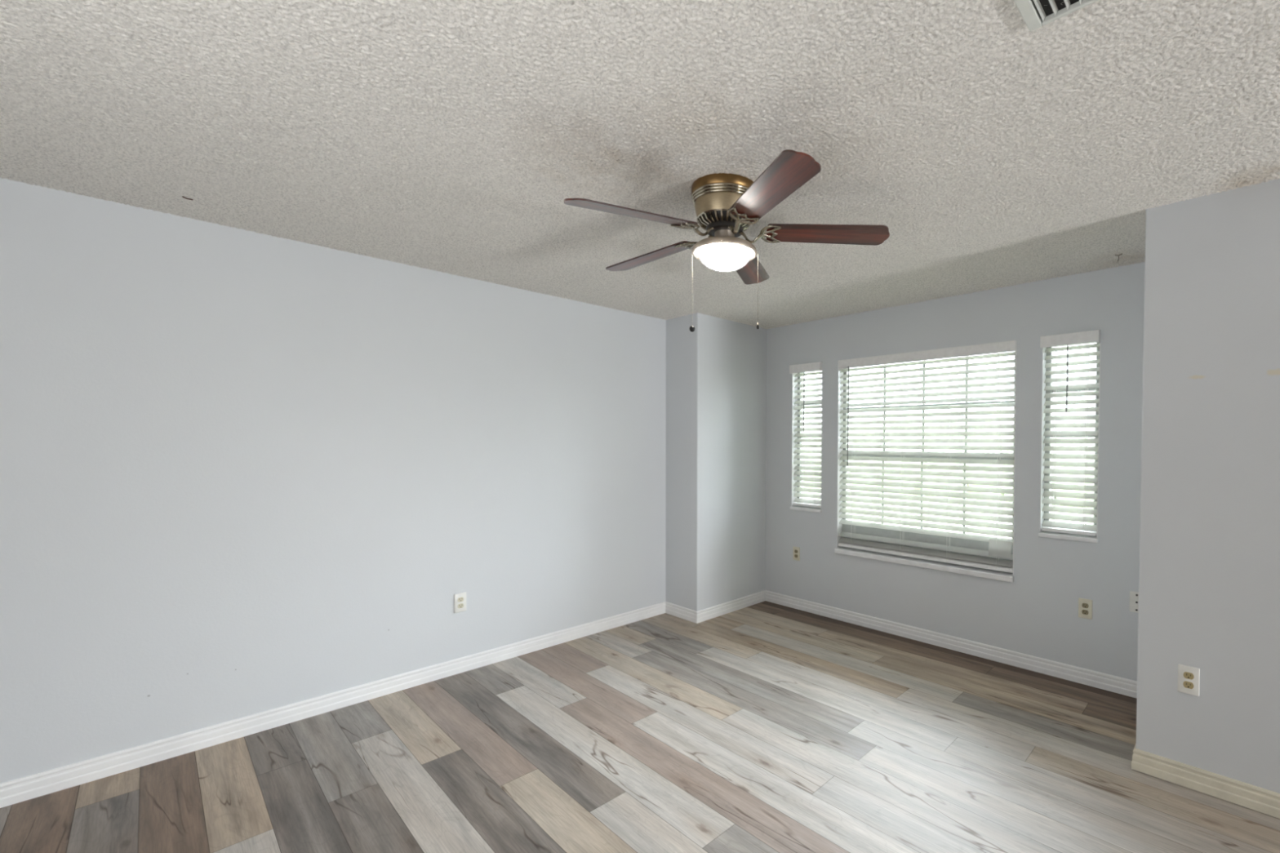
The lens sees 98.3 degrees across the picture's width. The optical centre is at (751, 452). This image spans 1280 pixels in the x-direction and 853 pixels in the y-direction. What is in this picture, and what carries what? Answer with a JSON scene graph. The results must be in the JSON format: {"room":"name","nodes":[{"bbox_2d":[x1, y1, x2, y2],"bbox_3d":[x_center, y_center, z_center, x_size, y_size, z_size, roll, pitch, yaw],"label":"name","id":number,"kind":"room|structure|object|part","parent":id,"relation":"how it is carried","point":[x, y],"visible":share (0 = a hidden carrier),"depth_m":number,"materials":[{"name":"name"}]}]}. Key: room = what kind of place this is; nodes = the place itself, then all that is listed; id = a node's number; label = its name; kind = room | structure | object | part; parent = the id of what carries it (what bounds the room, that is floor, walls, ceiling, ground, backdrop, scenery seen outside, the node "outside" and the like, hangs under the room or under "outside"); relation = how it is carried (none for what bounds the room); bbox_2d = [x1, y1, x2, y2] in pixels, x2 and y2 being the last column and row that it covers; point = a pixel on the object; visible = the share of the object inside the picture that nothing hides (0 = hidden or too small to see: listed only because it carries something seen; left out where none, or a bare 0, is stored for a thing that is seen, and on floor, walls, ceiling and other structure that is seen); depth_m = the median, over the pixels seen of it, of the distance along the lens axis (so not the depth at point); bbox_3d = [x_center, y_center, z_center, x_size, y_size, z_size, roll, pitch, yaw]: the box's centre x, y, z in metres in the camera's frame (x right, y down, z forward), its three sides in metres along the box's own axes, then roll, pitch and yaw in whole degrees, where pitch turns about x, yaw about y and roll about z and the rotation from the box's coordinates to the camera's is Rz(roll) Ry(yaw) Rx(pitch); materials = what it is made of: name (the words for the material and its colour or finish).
{"room":"empty bedroom","nodes":[
{"label":"empty bedroom","id":0,"kind":"room"},
{"bbox_2d":[0,177,666,783],"bbox_3d":[-2.041,0.119,3.191,0.160,2.520,5.748,1,2,42],"label":"wall","id":1,"kind":"structure","parent":0,"point":[243,473],"depth_m":2.70,"materials":[{"name":"paint"}]},
{"bbox_2d":[0,601,665,808],"bbox_3d":[-2.259,1.320,2.850,0.014,0.091,4.600,1,2,42],"label":"baseboard","id":2,"kind":"structure","parent":1,"relation":"attached to","point":[33,786],"depth_m":2.71,"materials":[{"name":"white paint"}]},
{"bbox_2d":[453,591,466,613],"bbox_3d":[-1.797,0.924,3.355,0.009,0.116,0.071,1,2,42],"label":"electrical outlet","id":3,"kind":"object","parent":1,"relation":"attached to","point":[460,599],"visible":1,"depth_m":3.35,"materials":[{"name":"white plastic"}]},
{"bbox_2d":[457,603,463,608],"bbox_3d":[-1.796,0.943,3.354,0.004,0.027,0.034,1,2,42],"label":"receptacle","id":4,"kind":"object","parent":3,"relation":"attached to","point":[460,605],"depth_m":3.35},
{"bbox_2d":[457,596,463,602],"bbox_3d":[-1.796,0.904,3.354,0.004,0.027,0.034,1,2,42],"label":"receptacle","id":5,"kind":"object","parent":3,"relation":"attached to","point":[460,599],"depth_m":3.35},
{"bbox_2d":[665,601,697,623],"bbox_3d":[-0.578,1.294,4.422,0.402,0.091,0.014,1,2,42],"label":"baseboard","id":6,"kind":"structure","parent":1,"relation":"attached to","point":[690,615],"depth_m":4.41,"materials":[{"name":"white paint"}]},
{"bbox_2d":[0,0,1279,328],"bbox_3d":[1.365,-1.002,0.077,9.070,0.006,5.498,1,2,42],"label":"ceiling","id":7,"kind":"structure","parent":0,"point":[453,137],"depth_m":1.73,"materials":[{"name":"white paint"}]},
{"bbox_2d":[563,149,889,332],"bbox_3d":[-0.149,-0.768,2.163,1.262,0.568,1.237,1,2,42],"label":"ceiling fan","id":8,"kind":"object","parent":7,"relation":"hanging from","point":[726,205],"visible":1,"depth_m":2.08,"materials":[{"name":"brown wood"}]},
{"bbox_3d":[-0.416,-0.834,1.898,0.490,0.079,0.130,-1,2,-44],"label":"fan blade","id":9,"kind":"part","parent":8,"relation":"part of","materials":[{"name":"brown wood"}]},
{"bbox_3d":[-0.450,-0.863,2.406,0.491,0.059,0.130,1,1,33],"label":"fan blade","id":10,"kind":"part","parent":8,"relation":"part of","materials":[{"name":"brown wood"}]},
{"bbox_3d":[-0.240,-0.497,2.180,0.022,0.025,0.022,1,2,42],"label":"chain knob","id":11,"kind":"part","parent":8,"relation":"part of","materials":[{"name":"black plastic"}]},
{"bbox_3d":[-0.110,-0.769,2.174,0.206,0.071,0.206,1,2,42],"label":"lamp shade","id":12,"kind":"part","parent":8,"relation":"part of","materials":[{"name":"white glass"}]},
{"bbox_3d":[-0.018,-0.882,2.575,0.130,0.040,0.492,0,1,12],"label":"fan blade","id":13,"kind":"part","parent":8,"relation":"part of","materials":[{"name":"brown wood"}]},
{"bbox_3d":[0.022,-0.657,2.176,0.007,0.290,0.002,0,1,6],"label":"pull chain","id":14,"kind":"part","parent":8,"relation":"part of","materials":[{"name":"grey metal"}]},
{"bbox_3d":[0.061,-0.867,1.794,0.130,0.039,0.492,0,1,-25],"label":"fan blade","id":15,"kind":"part","parent":8,"relation":"part of","materials":[{"name":"brown wood"}]},
{"bbox_3d":[0.305,-0.874,2.178,0.492,0.038,0.130,0,1,-1],"label":"fan blade","id":16,"kind":"part","parent":8,"relation":"part of","materials":[{"name":"brown wood"}]},
{"bbox_2d":[1013,0,1098,31],"bbox_3d":[0.737,-1.022,1.117,0.360,0.025,0.200,1,2,42],"label":"ceiling vent","id":17,"kind":"object","parent":7,"relation":"in","point":[1035,15],"visible":1,"depth_m":1.25,"materials":[{"name":"metal"}]},
{"bbox_2d":[0,600,1279,852],"bbox_3d":[1.355,1.437,0.128,9.070,0.001,5.498,1,2,42],"label":"floor","id":18,"kind":"structure","parent":0,"point":[765,726],"depth_m":2.37,"materials":[{"name":"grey laminate"}]},
{"bbox_2d":[666,312,766,611],"bbox_3d":[-0.243,0.093,4.774,0.388,2.520,0.988,1,2,42],"label":"wall pier","id":19,"kind":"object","parent":18,"relation":"on","point":[716,372],"visible":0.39,"depth_m":4.48,"materials":[{"name":"paint"}]},
{"bbox_2d":[697,590,765,622],"bbox_3d":[-0.157,1.292,4.599,0.014,0.091,0.842,1,2,42],"label":"baseboard","id":20,"kind":"structure","parent":19,"relation":"attached to","point":[706,614],"depth_m":4.57,"materials":[{"name":"white paint"}]},
{"bbox_2d":[764,262,1145,681],"bbox_3d":[1.238,0.116,3.995,2.855,2.520,0.160,1,2,42],"label":"wall","id":21,"kind":"structure","parent":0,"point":[1036,614],"depth_m":3.47,"materials":[{"name":"paint"}]},
{"bbox_2d":[793,546,799,560],"bbox_3d":[0.381,0.865,4.668,0.071,0.116,0.009,1,2,42],"label":"electrical outlet","id":22,"kind":"object","parent":21,"relation":"attached to","point":[796,549],"visible":1,"depth_m":4.66,"materials":[{"name":"beige plastic"}]},
{"bbox_2d":[789,362,822,507],"bbox_3d":[0.466,-0.146,4.598,0.313,1.201,0.096,1,2,42],"label":"window blind","id":23,"kind":"object","parent":21,"relation":"attached to","point":[814,366],"visible":0.97,"depth_m":4.60,"materials":[{"name":"white plastic"}]},
{"bbox_3d":[0.429,-0.129,4.657,0.006,1.145,0.058,1,2,42],"label":"ladder cord","id":24,"kind":"part","parent":23,"relation":"part of","materials":[{"name":"white fabric"}]},
{"bbox_3d":[0.478,0.444,4.622,0.295,0.022,0.052,1,2,42],"label":"rail","id":25,"kind":"part","parent":23,"relation":"part of","materials":[{"name":"white plastic"}]},
{"bbox_3d":[0.540,-0.127,4.557,0.006,1.145,0.058,1,2,42],"label":"ladder cord","id":26,"kind":"part","parent":23,"relation":"part of","materials":[{"name":"white fabric"}]},
{"bbox_2d":[790,370,822,512],"bbox_3d":[0.495,-0.128,4.626,0.319,1.236,0.143,1,2,42],"label":"window","id":27,"kind":"structure","parent":21,"relation":"attached to","point":[793,379],"depth_m":4.70,"materials":[{"name":"paint"}]},
{"bbox_3d":[0.475,0.478,4.619,0.319,0.026,0.091,1,2,42],"label":"sill","id":28,"kind":"part","parent":27,"relation":"part of","materials":[{"name":"paint"}]},
{"bbox_2d":[834,346,1016,582],"bbox_3d":[1.219,0.044,3.969,1.349,1.546,0.153,1,2,42],"label":"window","id":29,"kind":"structure","parent":21,"relation":"attached to","point":[957,542],"depth_m":4.00,"materials":[{"name":"paint"}]},
{"bbox_3d":[1.198,0.799,3.965,1.349,0.036,0.101,1,2,42],"label":"sill","id":30,"kind":"part","parent":29,"relation":"part of","materials":[{"name":"paint"}]},
{"bbox_3d":[1.248,0.020,4.001,1.273,0.038,0.044,1,2,42],"label":"meeting rail","id":31,"kind":"part","parent":29,"relation":"part of","materials":[{"name":"paint"}]},
{"bbox_2d":[838,340,1016,573],"bbox_3d":[1.204,0.017,3.952,1.333,1.494,0.076,1,2,42],"label":"window blind","id":32,"kind":"object","parent":21,"relation":"attached to","point":[998,547],"visible":0.99,"depth_m":3.88,"materials":[{"name":"white plastic"}]},
{"bbox_3d":[0.810,0.026,4.316,0.006,1.438,0.058,1,2,42],"label":"ladder cord","id":33,"kind":"part","parent":32,"relation":"part of","materials":[{"name":"white fabric"}]},
{"bbox_3d":[1.122,0.033,4.034,0.006,1.438,0.058,1,2,42],"label":"ladder cord","id":34,"kind":"part","parent":32,"relation":"part of","materials":[{"name":"white fabric"}]},
{"bbox_3d":[1.205,0.750,3.971,1.325,0.028,0.052,1,2,42],"label":"rail","id":35,"kind":"part","parent":32,"relation":"part of","materials":[{"name":"white plastic"}]},
{"bbox_3d":[1.382,0.039,3.800,0.006,1.438,0.058,1,2,42],"label":"ladder cord","id":36,"kind":"part","parent":32,"relation":"part of","materials":[{"name":"white fabric"}]},
{"bbox_3d":[1.627,0.045,3.579,0.006,1.438,0.058,1,2,42],"label":"ladder cord","id":37,"kind":"part","parent":32,"relation":"part of","materials":[{"name":"white fabric"}]},
{"bbox_2d":[765,590,1137,697],"bbox_3d":[1.175,1.311,3.955,2.855,0.091,0.014,1,2,42],"label":"baseboard","id":38,"kind":"structure","parent":21,"relation":"attached to","point":[1128,687],"depth_m":3.67,"materials":[{"name":"white paint"}]},
{"bbox_2d":[1038,330,1101,542],"bbox_3d":[1.946,-0.095,3.317,0.316,1.236,0.143,1,2,42],"label":"window","id":39,"kind":"structure","parent":21,"relation":"attached to","point":[1068,536],"depth_m":3.38,"materials":[{"name":"paint"}]},
{"bbox_3d":[1.926,0.510,3.310,0.316,0.026,0.091,1,2,42],"label":"sill","id":40,"kind":"part","parent":39,"relation":"part of","materials":[{"name":"paint"}]},
{"bbox_2d":[1040,329,1100,536],"bbox_3d":[1.917,-0.113,3.289,0.310,1.201,0.096,1,2,42],"label":"window blind","id":41,"kind":"object","parent":21,"relation":"attached to","point":[1091,336],"visible":0.98,"depth_m":3.29,"materials":[{"name":"white plastic"}]},
{"bbox_3d":[1.869,-0.096,3.358,0.006,1.145,0.058,1,2,42],"label":"ladder cord","id":42,"kind":"part","parent":41,"relation":"part of","materials":[{"name":"white fabric"}]},
{"bbox_3d":[1.929,0.476,3.312,0.292,0.022,0.052,1,2,42],"label":"rail","id":43,"kind":"part","parent":41,"relation":"part of","materials":[{"name":"white plastic"}]},
{"bbox_3d":[1.995,-0.093,3.244,0.006,1.145,0.058,1,2,42],"label":"ladder cord","id":44,"kind":"part","parent":41,"relation":"part of","materials":[{"name":"white fabric"}]},
{"bbox_2d":[1078,598,1092,619],"bbox_3d":[1.977,0.925,3.228,0.071,0.116,0.009,1,2,42],"label":"electrical outlet","id":45,"kind":"object","parent":21,"relation":"attached to","point":[1085,606],"visible":1,"depth_m":3.22,"materials":[{"name":"beige plastic"}]},
{"bbox_2d":[1081,609,1088,614],"bbox_3d":[1.976,0.945,3.227,0.034,0.027,0.004,1,2,42],"label":"receptacle","id":46,"kind":"object","parent":45,"relation":"attached to","point":[1083,611],"depth_m":3.23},
{"bbox_2d":[1081,603,1088,608],"bbox_3d":[1.976,0.905,3.226,0.034,0.027,0.004,1,2,42],"label":"receptacle","id":47,"kind":"object","parent":45,"relation":"attached to","point":[1083,605],"depth_m":3.22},
{"bbox_2d":[1129,591,1138,613],"bbox_3d":[2.166,0.841,3.058,0.071,0.116,0.007,1,2,42],"label":"cable wall plate","id":48,"kind":"object","parent":21,"relation":"attached to","point":[1134,596],"visible":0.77,"depth_m":3.06,"materials":[{"name":"white plastic"}]},
{"bbox_2d":[1135,178,1279,793],"bbox_3d":[4.216,0.195,0.750,5.917,2.520,0.988,1,2,42],"label":"wall","id":49,"kind":"structure","parent":0,"point":[1209,574],"depth_m":2.20,"materials":[{"name":"paint"}]},
{"bbox_2d":[1177,663,1199,696],"bbox_3d":[1.814,0.944,2.260,0.071,0.116,0.009,1,2,42],"label":"electrical outlet","id":50,"kind":"object","parent":49,"relation":"attached to","point":[1188,677],"visible":1,"depth_m":2.26,"materials":[{"name":"white plastic"}]},
{"bbox_2d":[1182,680,1193,688],"bbox_3d":[1.812,0.964,2.259,0.034,0.027,0.004,1,2,42],"label":"receptacle","id":51,"kind":"object","parent":50,"relation":"attached to","point":[1186,684],"depth_m":2.26,"materials":[{"name":"beige plastic"}]},
{"bbox_2d":[1183,671,1194,679],"bbox_3d":[1.813,0.924,2.258,0.034,0.027,0.004,1,2,42],"label":"receptacle","id":52,"kind":"object","parent":50,"relation":"attached to","point":[1187,675],"depth_m":2.26,"materials":[{"name":"beige plastic"}]},
{"bbox_2d":[1131,748,1279,818],"bbox_3d":[3.812,1.391,0.461,5.770,0.091,0.014,1,2,42],"label":"baseboard","id":53,"kind":"structure","parent":49,"relation":"attached to","point":[1255,797],"depth_m":2.22,"materials":[{"name":"paint"}]},
{"label":"outside","id":54,"kind":"structure","parent":0,"visible":0},
{"bbox_2d":[803,486,1093,538],"bbox_3d":[26.868,1.439,27.681,70.000,0.250,68.712,1,2,42],"label":"ground","id":55,"kind":"structure","parent":54,"point":[981,500],"depth_m":13.84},
{"bbox_2d":[803,417,1095,507],"bbox_3d":[10.927,0.435,14.165,58.866,3.224,2.715,1,2,42],"label":"trees","id":56,"kind":"object","parent":55,"relation":"on","point":[1088,420],"visible":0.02,"depth_m":17.13,"materials":[{"name":"green plant"}]}
]}

